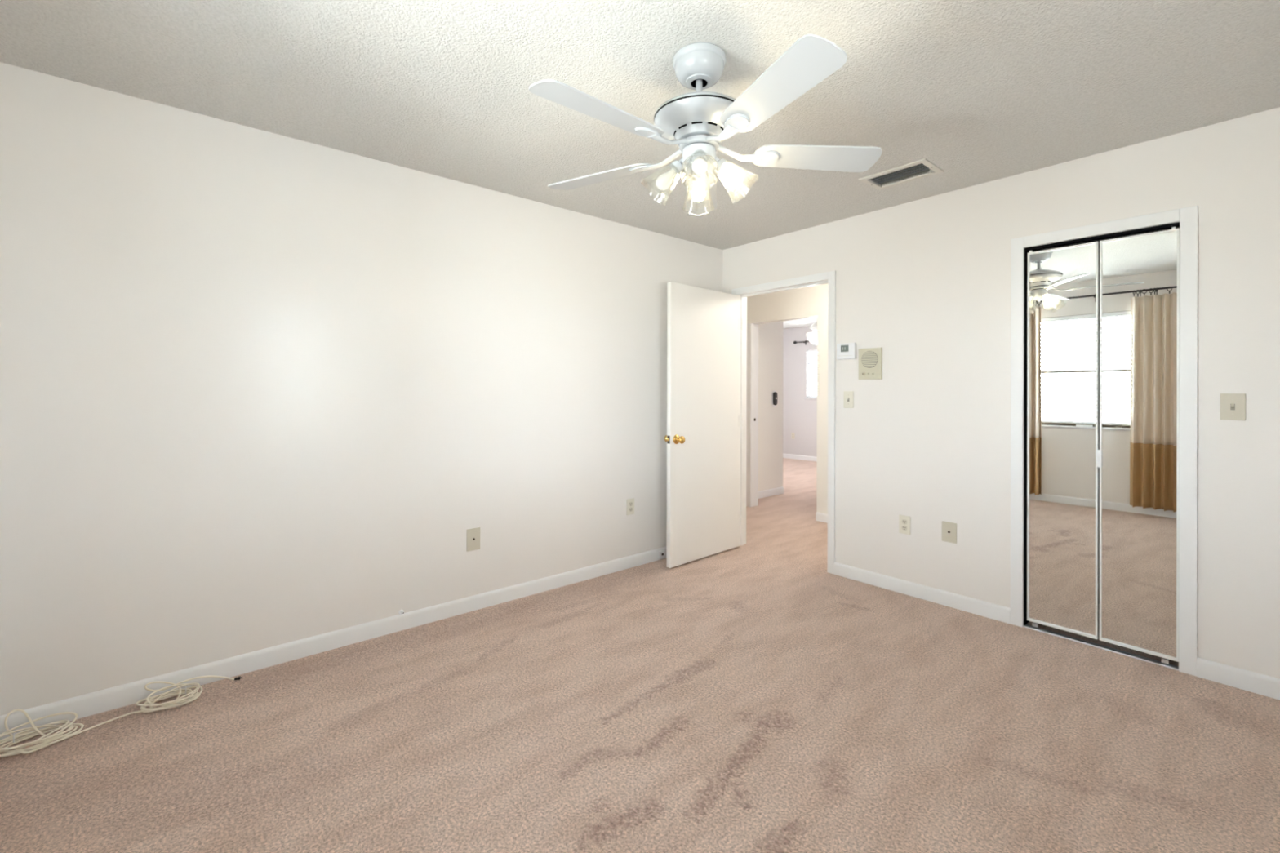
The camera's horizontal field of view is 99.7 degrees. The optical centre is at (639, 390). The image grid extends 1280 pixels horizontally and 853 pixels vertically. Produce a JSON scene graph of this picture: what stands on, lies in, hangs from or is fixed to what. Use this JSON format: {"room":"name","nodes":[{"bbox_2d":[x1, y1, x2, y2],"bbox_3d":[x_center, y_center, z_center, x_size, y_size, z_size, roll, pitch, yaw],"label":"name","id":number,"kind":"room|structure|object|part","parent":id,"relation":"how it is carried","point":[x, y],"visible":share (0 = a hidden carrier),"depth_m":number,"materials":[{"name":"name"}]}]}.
{"room":"empty bedroom","nodes":[
{"label":"empty bedroom","id":0,"kind":"room"},
{"bbox_2d":[0,62,723,715],"bbox_3d":[-0.863,0.042,3.260,4.220,2.440,0.120,0,0,-41],"label":"wall","id":1,"kind":"structure","parent":0,"point":[260,389],"depth_m":2.48,"materials":[{"name":"white paint"}]},
{"bbox_2d":[0,546,666,739],"bbox_3d":[-0.828,1.220,3.205,3.968,0.083,0.013,0,0,-41],"label":"baseboard","id":2,"kind":"structure","parent":1,"relation":"attached to","point":[122,695],"depth_m":2.54,"materials":[{"name":"white paint"}]},
{"bbox_2d":[658,550,665,558],"bbox_3d":[0.165,1.221,4.031,0.060,0.050,0.021,0,0,-41],"label":"phone jack","id":3,"kind":"object","parent":2,"relation":"attached to","point":[661,553],"visible":1,"depth_m":4.02,"materials":[{"name":"white plastic"}]},
{"bbox_2d":[398,609,404,614],"bbox_3d":[-1.253,1.167,2.838,0.026,0.026,0.017,0,0,-41],"label":"bushing","id":4,"kind":"object","parent":1,"relation":"attached to","point":[401,611],"visible":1,"depth_m":2.84,"materials":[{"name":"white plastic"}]},
{"bbox_2d":[466,527,479,551],"bbox_3d":[-0.954,0.855,3.098,0.080,0.126,0.010,0,0,-41],"label":"jack plate","id":5,"kind":"object","parent":1,"relation":"attached to","point":[473,534],"visible":1,"depth_m":3.09,"materials":[{"name":"beige plastic"}]},
{"bbox_2d":[626,497,634,515],"bbox_3d":[-0.067,0.831,3.857,0.070,0.114,0.009,0,0,-41],"label":"wall outlet","id":6,"kind":"object","parent":1,"relation":"attached to","point":[630,502],"visible":1,"depth_m":3.85,"materials":[{"name":"beige plastic"}]},
{"bbox_2d":[0,457,1279,852],"bbox_3d":[1.087,1.319,5.034,9.495,0.100,7.220,0,0,-41],"label":"floor","id":7,"kind":"structure","parent":0,"point":[753,696],"depth_m":1.97,"materials":[{"name":"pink carpet"}]},
{"bbox_2d":[0,675,242,757],"bbox_3d":[-1.984,1.206,2.079,0.738,0.101,0.190,0,0,-41],"label":"coiled cable","id":8,"kind":"object","parent":7,"relation":"on","point":[51,727],"visible":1,"depth_m":1.98,"materials":[{"name":"beige plastic"}]},
{"bbox_2d":[1023,624,1178,671],"bbox_3d":[2.265,1.266,2.685,0.046,0.008,0.592,0,0,-41],"label":"door track","id":9,"kind":"object","parent":7,"relation":"on","point":[1039,629],"visible":0.98,"depth_m":2.66,"materials":[{"name":"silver metal"}]},
{"bbox_2d":[0,0,1279,328],"bbox_3d":[1.094,-1.281,5.036,9.495,0.220,7.220,0,0,-41],"label":"ceiling","id":10,"kind":"structure","parent":0,"point":[983,91],"depth_m":2.01,"materials":[{"name":"white paint"}]},
{"bbox_2d":[528,34,882,216],"bbox_3d":[0.173,-0.918,1.878,1.216,0.516,1.266,0,0,-41],"label":"ceiling fan","id":11,"kind":"object","parent":10,"relation":"hanging from","point":[698,122],"visible":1,"depth_m":1.82,"materials":[{"name":"white metal"}]},
{"bbox_3d":[-0.112,-0.841,1.631,0.462,0.034,0.140,0,0,-41],"label":"blade","id":12,"kind":"part","parent":11,"relation":"part of","materials":[{"name":"white wood"}]},
{"bbox_3d":[-0.156,-0.841,2.130,0.462,0.034,0.140,0,0,31],"label":"blade","id":13,"kind":"part","parent":11,"relation":"part of","materials":[{"name":"white wood"}]},
{"bbox_3d":[0.074,-0.732,1.924,0.146,0.146,0.122,0,0,5],"label":"lamp shade","id":14,"kind":"part","parent":11,"relation":"part of","materials":[{"name":"clear glass"}]},
{"bbox_3d":[0.094,-0.752,1.922,0.075,0.076,0.051,0,0,5],"label":"light bulb","id":15,"kind":"part","parent":11,"relation":"part of","materials":[{"name":"white glass"}]},
{"bbox_2d":[669,157,683,176],"bbox_3d":[0.135,-0.795,1.918,0.060,0.061,0.049,0,0,5],"label":"socket","id":16,"kind":"object","parent":11,"relation":"attached to","point":[676,166],"depth_m":1.90,"materials":[{"name":"grey ceramic"}]},
{"bbox_3d":[0.220,-0.752,2.026,0.051,0.076,0.075,0,0,5],"label":"light bulb","id":17,"kind":"part","parent":11,"relation":"part of","materials":[{"name":"white glass"}]},
{"bbox_3d":[0.222,-0.731,2.046,0.122,0.146,0.146,0,0,5],"label":"lamp shade","id":18,"kind":"part","parent":11,"relation":"part of","materials":[{"name":"clear glass"}]},
{"bbox_2d":[692,177,705,182],"bbox_3d":[0.216,-0.794,1.985,0.049,0.061,0.060,0,0,5],"label":"socket","id":19,"kind":"object","parent":11,"relation":"attached to","point":[694,179],"depth_m":1.98,"materials":[{"name":"grey ceramic"}]},
{"bbox_3d":[0.198,-0.752,1.796,0.051,0.076,0.075,0,0,5],"label":"light bulb","id":20,"kind":"part","parent":11,"relation":"part of","materials":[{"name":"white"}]},
{"bbox_2d":[692,149,706,162],"bbox_3d":[0.202,-0.795,1.837,0.049,0.061,0.060,0,0,5],"label":"socket","id":21,"kind":"object","parent":11,"relation":"attached to","point":[704,157],"depth_m":1.82,"materials":[{"name":"grey ceramic"}]},
{"bbox_3d":[0.196,-0.732,1.776,0.122,0.146,0.146,0,0,5],"label":"lamp shade","id":22,"kind":"part","parent":11,"relation":"part of","materials":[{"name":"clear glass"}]},
{"bbox_3d":[0.265,-0.840,2.333,0.140,0.034,0.462,0,0,7],"label":"blade","id":23,"kind":"part","parent":11,"relation":"part of","materials":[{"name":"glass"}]},
{"bbox_2d":[715,156,728,174],"bbox_3d":[0.283,-0.794,1.904,0.060,0.061,0.049,0,0,5],"label":"socket","id":24,"kind":"object","parent":11,"relation":"attached to","point":[721,165],"depth_m":1.89,"materials":[{"name":"grey ceramic"}]},
{"bbox_3d":[0.324,-0.752,1.900,0.075,0.076,0.051,0,0,5],"label":"light bulb","id":25,"kind":"part","parent":11,"relation":"part of","materials":[{"name":"white glass"}]},
{"bbox_3d":[0.344,-0.731,1.898,0.146,0.146,0.122,0,0,5],"label":"lamp shade","id":26,"kind":"part","parent":11,"relation":"part of","materials":[{"name":"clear glass"}]},
{"bbox_3d":[0.376,-0.840,1.519,0.140,0.034,0.462,0,0,-23],"label":"blade","id":27,"kind":"part","parent":11,"relation":"part of","materials":[{"name":"white wood"}]},
{"bbox_3d":[0.633,-0.839,1.948,0.462,0.034,0.140,0,0,-5],"label":"blade","id":28,"kind":"part","parent":11,"relation":"part of","materials":[{"name":"white wood"}]},
{"bbox_2d":[806,317,817,344],"bbox_3d":[2.571,-0.917,7.851,0.282,0.497,0.282,0,0,-41],"label":"pendant light","id":29,"kind":"object","parent":10,"relation":"hanging from","point":[812,336],"visible":0.43,"depth_m":7.79,"materials":[{"name":"white glass"}]},
{"bbox_3d":[2.570,-0.749,7.851,0.282,0.162,0.282,0,0,-41],"label":"lamp shade","id":30,"kind":"part","parent":29,"relation":"part of","materials":[{"name":"white"}]},
{"bbox_3d":[2.571,-0.993,7.851,0.276,0.345,0.276,0,0,-41],"label":"lamp stem","id":31,"kind":"part","parent":29,"relation":"part of","materials":[{"name":"silver metal"}]},
{"bbox_2d":[858,158,944,190],"bbox_3d":[1.419,-1.263,2.938,0.243,0.199,0.353,0,0,-41],"label":"ceiling vent","id":32,"kind":"object","parent":10,"relation":"in","point":[927,163],"visible":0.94,"depth_m":2.94,"materials":[{"name":"white metal"}]},
{"bbox_2d":[758,321,782,491],"bbox_3d":[0.585,0.049,7.428,0.818,2.440,2.685,0,0,-41],"label":"wall","id":33,"kind":"structure","parent":0,"point":[770,335],"depth_m":6.50,"materials":[{"name":"white paint"}]},
{"bbox_2d":[758,486,783,498],"bbox_3d":[1.459,1.229,6.402,0.818,0.083,0.013,0,0,-41],"label":"baseboard","id":34,"kind":"structure","parent":33,"relation":"attached to","point":[770,492],"depth_m":6.49,"materials":[{"name":"white paint"}]},
{"bbox_2d":[771,391,777,406],"bbox_3d":[1.636,0.099,6.542,0.094,0.192,0.027,0,0,-41],"label":"remote control","id":35,"kind":"object","parent":33,"relation":"attached to","point":[774,395],"visible":1,"depth_m":6.53,"materials":[{"name":"plastic"}]},
{"bbox_2d":[746,284,827,514],"bbox_3d":[1.800,0.051,5.286,0.120,2.440,3.500,0,0,-41],"label":"wall","id":36,"kind":"structure","parent":0,"point":[810,302],"depth_m":5.27,"materials":[{"name":"white paint"}]},
{"bbox_2d":[746,323,758,506],"bbox_3d":[1.233,0.270,5.938,0.133,2.000,0.073,0,0,-41],"label":"door","id":37,"kind":"structure","parent":36,"relation":"attached to","point":[752,431],"depth_m":5.90,"materials":[{"name":"white paint"}]},
{"bbox_2d":[815,511,827,523],"bbox_3d":[2.263,1.230,4.637,0.013,0.083,1.668,0,0,-41],"label":"baseboard","id":38,"kind":"structure","parent":36,"relation":"attached to","point":[820,517],"depth_m":5.22,"materials":[{"name":"white paint"}]},
{"bbox_2d":[782,326,817,457],"bbox_3d":[3.711,0.059,9.182,0.120,2.440,4.320,0,0,-41],"label":"wall","id":39,"kind":"structure","parent":0,"point":[799,414],"depth_m":10.01,"materials":[{"name":"white paint"}]},
{"bbox_2d":[791,432,795,439],"bbox_3d":[2.858,0.847,10.079,0.009,0.114,0.070,0,0,-41],"label":"wall outlet","id":40,"kind":"object","parent":39,"relation":"attached to","point":[793,433],"visible":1,"depth_m":10.07,"materials":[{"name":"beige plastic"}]},
{"bbox_2d":[782,453,817,461],"bbox_3d":[3.658,1.237,9.138,0.013,0.083,4.080,0,0,-41],"label":"baseboard","id":41,"kind":"structure","parent":39,"relation":"attached to","point":[784,455],"depth_m":9.96,"materials":[{"name":"white paint"}]},
{"bbox_2d":[793,340,809,345],"bbox_3d":[3.357,-0.872,9.432,0.100,0.080,1.523,0,0,-41],"label":"curtain rod","id":42,"kind":"object","parent":39,"relation":"attached to","point":[805,341],"visible":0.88,"depth_m":9.88,"materials":[{"name":"black metal"}]},
{"bbox_2d":[804,351,817,399],"bbox_3d":[3.429,-0.294,9.480,0.135,0.915,1.160,0,0,-41],"label":"window","id":43,"kind":"structure","parent":39,"relation":"in","point":[808,397],"depth_m":9.89,"materials":[{"name":"white plastic"}]},
{"bbox_3d":[3.411,0.147,9.465,0.090,0.033,1.160,0,0,-41],"label":"sill","id":44,"kind":"part","parent":43,"relation":"part of","materials":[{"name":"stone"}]},
{"bbox_2d":[807,348,817,396],"bbox_3d":[3.425,-0.315,9.476,0.048,0.866,1.084,0,0,-41],"label":"window blind","id":45,"kind":"object","parent":43,"relation":"attached to","point":[815,349],"visible":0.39,"depth_m":9.81,"materials":[{"name":"white plastic"}]},
{"bbox_3d":[3.426,-0.725,9.476,0.048,0.045,1.084,0,0,-41],"label":"head rail","id":46,"kind":"part","parent":45,"relation":"part of","materials":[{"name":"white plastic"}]},
{"bbox_3d":[3.465,-0.309,9.511,0.040,0.885,1.100,0,0,-41],"label":"frame","id":47,"kind":"part","parent":43,"relation":"part of","materials":[{"name":"white plastic"}]},
{"bbox_2d":[722,106,1279,678],"bbox_3d":[1.335,0.048,3.843,0.120,2.440,5.090,0,0,-41],"label":"wall","id":48,"kind":"structure","parent":0,"point":[926,282],"depth_m":3.01,"materials":[{"name":"white paint"}]},
{"bbox_2d":[664,281,742,568],"bbox_3d":[0.501,0.244,4.088,0.835,2.016,0.169,0,0,-43],"label":"door","id":49,"kind":"structure","parent":48,"relation":"in","point":[704,326],"depth_m":4.03,"materials":[{"name":"white paint"}]},
{"bbox_3d":[0.203,0.348,3.812,0.002,0.057,0.025,0,0,-43],"label":"latch plate","id":50,"kind":"part","parent":49,"relation":"part of","materials":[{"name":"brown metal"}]},
{"bbox_3d":[0.282,0.348,3.816,0.068,0.068,0.067,0,0,-43],"label":"knob","id":51,"kind":"part","parent":49,"relation":"part of","materials":[{"name":"gold metal"}]},
{"bbox_2d":[731,271,835,573],"bbox_3d":[1.095,0.220,4.114,0.133,2.095,0.916,0,0,-41],"label":"door frame","id":52,"kind":"structure","parent":48,"relation":"attached to","point":[828,277],"depth_m":3.76,"materials":[{"name":"white paint"}]},
{"bbox_2d":[836,342,856,359],"bbox_3d":[1.398,-0.265,3.656,0.029,0.108,0.132,0,0,-41],"label":"thermostat","id":53,"kind":"object","parent":48,"relation":"attached to","point":[844,351],"visible":1,"depth_m":3.64,"materials":[{"name":"white plastic"}]},
{"bbox_2d":[843,391,853,408],"bbox_3d":[1.408,0.062,3.652,0.019,0.114,0.070,0,0,-41],"label":"light switch","id":54,"kind":"object","parent":48,"relation":"attached to","point":[848,396],"visible":1,"depth_m":3.65,"materials":[{"name":"beige plastic"}]},
{"bbox_2d":[858,347,882,379],"bbox_3d":[1.504,-0.174,3.533,0.029,0.204,0.154,0,0,-41],"label":"intercom","id":55,"kind":"object","parent":48,"relation":"attached to","point":[870,360],"visible":1,"depth_m":3.53,"materials":[{"name":"beige plastic"}]},
{"bbox_2d":[861,351,878,368],"bbox_3d":[1.502,-0.202,3.531,0.004,0.112,0.112,0,0,-41],"label":"speaker grille","id":56,"kind":"object","parent":55,"relation":"attached to","point":[869,359],"depth_m":3.53,"materials":[{"name":"beige plastic"}]},
{"bbox_2d":[898,515,911,534],"bbox_3d":[1.652,0.839,3.370,0.009,0.114,0.070,0,0,-41],"label":"wall outlet","id":57,"kind":"object","parent":48,"relation":"attached to","point":[904,522],"visible":1,"depth_m":3.37,"materials":[{"name":"beige plastic"}]},
{"bbox_2d":[902,525,906,530],"bbox_3d":[1.651,0.859,3.369,0.003,0.027,0.033,0,0,-41],"label":"socket","id":58,"kind":"object","parent":57,"relation":"attached to","point":[904,527],"depth_m":3.37,"materials":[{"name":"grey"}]},
{"bbox_2d":[902,519,906,524],"bbox_3d":[1.651,0.820,3.369,0.003,0.027,0.033,0,0,-41],"label":"socket","id":59,"kind":"object","parent":57,"relation":"attached to","point":[904,521],"depth_m":3.37,"materials":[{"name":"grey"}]},
{"bbox_2d":[834,562,1010,623],"bbox_3d":[1.680,1.228,3.333,0.013,0.083,1.037,0,0,-41],"label":"baseboard","id":60,"kind":"structure","parent":48,"relation":"attached to","point":[988,610],"depth_m":3.26,"materials":[{"name":"white paint"}]},
{"bbox_2d":[942,520,956,543],"bbox_3d":[1.819,0.834,3.175,0.010,0.118,0.080,0,0,-41],"label":"jack plate","id":61,"kind":"object","parent":48,"relation":"attached to","point":[948,530],"visible":1,"depth_m":3.17,"materials":[{"name":"beige plastic"}]},
{"bbox_2d":[1026,222,1179,251],"bbox_3d":[2.272,-0.758,2.688,0.030,0.013,0.592,0,0,-41],"label":"door track","id":62,"kind":"object","parent":48,"relation":"attached to","point":[1175,224],"visible":0.86,"depth_m":2.65,"materials":[{"name":"black metal"}]},
{"bbox_2d":[1026,226,1179,664],"bbox_3d":[2.271,0.254,2.682,0.039,2.008,0.579,0,0,-40],"label":"door","id":63,"kind":"structure","parent":48,"relation":"in","point":[1137,459],"depth_m":2.66,"materials":[{"name":"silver metal"}]},
{"bbox_3d":[2.180,0.246,2.791,0.014,1.948,0.277,0,0,-40],"label":"mirror pane","id":64,"kind":"part","parent":63,"relation":"part of","materials":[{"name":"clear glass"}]},
{"bbox_3d":[2.182,0.248,2.793,0.032,1.972,0.293,0,0,-40],"label":"panel frame","id":65,"kind":"part","parent":63,"relation":"part of","materials":[{"name":"white metal"}]},
{"bbox_3d":[2.267,0.336,2.665,0.011,0.088,0.019,0,0,-40],"label":"pull handle","id":66,"kind":"part","parent":63,"relation":"part of","materials":[{"name":"white plastic"}]},
{"bbox_3d":[2.368,0.246,2.567,0.014,1.948,0.263,0,0,-40],"label":"mirror pane","id":67,"kind":"part","parent":63,"relation":"part of","materials":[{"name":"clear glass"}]},
{"bbox_3d":[2.370,0.248,2.569,0.032,1.972,0.279,0,0,-40],"label":"panel frame","id":68,"kind":"part","parent":63,"relation":"part of","materials":[{"name":"white metal"}]},
{"bbox_2d":[1010,205,1198,676],"bbox_3d":[2.296,0.224,2.709,0.133,2.093,0.708,0,0,-41],"label":"door frame","id":69,"kind":"structure","parent":48,"relation":"attached to","point":[1188,217],"depth_m":2.44,"materials":[{"name":"white paint"}]},
{"bbox_2d":[1220,393,1245,420],"bbox_3d":[2.547,0.071,2.319,0.019,0.114,0.074,0,0,-41],"label":"light switch","id":70,"kind":"object","parent":48,"relation":"attached to","point":[1233,406],"visible":1,"depth_m":2.32,"materials":[{"name":"beige plastic"}]},
{"bbox_2d":[1196,657,1279,700],"bbox_3d":[2.667,1.230,2.178,0.013,0.083,0.585,0,0,-41],"label":"baseboard","id":71,"kind":"structure","parent":48,"relation":"attached to","point":[1243,679],"depth_m":2.30,"materials":[{"name":"white paint"}]},
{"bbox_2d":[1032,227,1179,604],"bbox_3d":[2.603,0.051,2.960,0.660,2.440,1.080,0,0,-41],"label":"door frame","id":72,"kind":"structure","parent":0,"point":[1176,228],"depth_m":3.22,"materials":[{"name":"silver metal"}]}
]}

